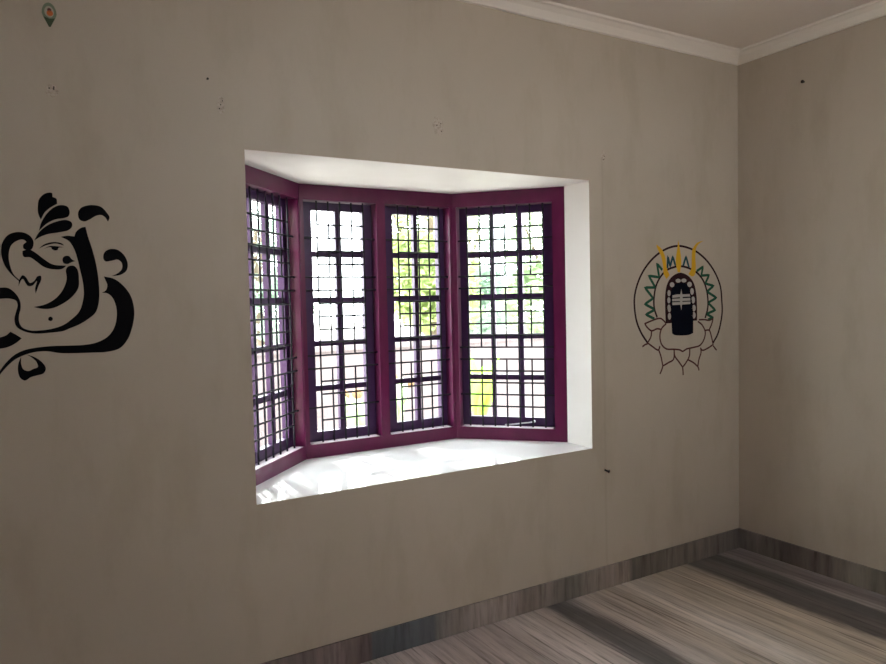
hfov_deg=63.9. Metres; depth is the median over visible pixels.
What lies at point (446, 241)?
grille
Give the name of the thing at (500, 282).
tree
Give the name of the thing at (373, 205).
grille
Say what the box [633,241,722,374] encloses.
wall mural
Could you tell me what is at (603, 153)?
plaster patch
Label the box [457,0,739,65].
trim
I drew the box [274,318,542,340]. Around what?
ground
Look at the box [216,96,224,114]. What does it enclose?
plaster patch
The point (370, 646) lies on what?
baseboard
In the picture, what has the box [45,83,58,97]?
plaster patch
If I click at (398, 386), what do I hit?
leafy plant
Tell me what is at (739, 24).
ceiling
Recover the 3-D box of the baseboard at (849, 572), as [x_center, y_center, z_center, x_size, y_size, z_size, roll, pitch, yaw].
[2.623,1.279,2.854,0.011,0.116,3.300,-3,3,-31]
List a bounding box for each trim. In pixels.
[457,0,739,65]
[738,0,885,64]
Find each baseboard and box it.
[261,528,739,663]
[740,528,885,595]
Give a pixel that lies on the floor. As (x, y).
(739, 605)
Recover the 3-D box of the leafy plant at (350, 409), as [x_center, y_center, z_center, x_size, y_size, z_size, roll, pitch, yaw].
[-0.949,1.140,7.816,0.420,1.110,0.464,0,3,29]
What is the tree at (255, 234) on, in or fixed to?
on the ground
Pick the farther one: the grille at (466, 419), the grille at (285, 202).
the grille at (466, 419)
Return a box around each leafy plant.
[346,388,364,426]
[396,374,413,420]
[470,351,500,414]
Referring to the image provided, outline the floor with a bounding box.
[361,548,885,663]
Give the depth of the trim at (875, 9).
3.71 m
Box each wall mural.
[0,193,133,380]
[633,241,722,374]
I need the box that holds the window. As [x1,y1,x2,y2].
[244,150,591,504]
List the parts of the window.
sash, head rail, rail, post, sash, head rail, post, rail, sash, sill, post, sash, head rail, rail, post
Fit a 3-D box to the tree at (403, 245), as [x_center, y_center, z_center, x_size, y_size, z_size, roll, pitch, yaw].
[-0.164,-0.696,13.187,1.916,4.275,2.192,-1,3,15]
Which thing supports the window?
in the wall at (134, 530)
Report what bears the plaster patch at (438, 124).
attached to the wall at (134, 530)
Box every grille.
[247,186,298,464]
[304,201,378,441]
[386,205,450,431]
[458,203,554,427]
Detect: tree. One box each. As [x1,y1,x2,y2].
[252,208,318,346]
[392,215,484,334]
[423,215,513,333]
[497,212,543,332]
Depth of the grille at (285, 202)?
3.34 m
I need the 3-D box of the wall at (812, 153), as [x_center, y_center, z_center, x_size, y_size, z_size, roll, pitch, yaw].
[2.701,-0.038,2.773,0.150,3.350,3.450,-3,3,-31]
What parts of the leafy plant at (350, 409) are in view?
flower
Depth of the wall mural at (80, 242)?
2.41 m
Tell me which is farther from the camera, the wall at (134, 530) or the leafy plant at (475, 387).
the leafy plant at (475, 387)
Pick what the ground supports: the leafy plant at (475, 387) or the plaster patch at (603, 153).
the leafy plant at (475, 387)
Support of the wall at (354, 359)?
on the ground
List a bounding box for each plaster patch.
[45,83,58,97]
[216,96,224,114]
[432,115,443,135]
[601,150,605,161]
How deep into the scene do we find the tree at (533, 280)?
13.28 m
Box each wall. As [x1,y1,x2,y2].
[0,0,738,663]
[257,338,544,446]
[737,16,885,571]
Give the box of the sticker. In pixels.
[42,3,56,26]
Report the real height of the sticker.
0.079 m
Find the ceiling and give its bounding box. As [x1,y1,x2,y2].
[547,0,873,48]

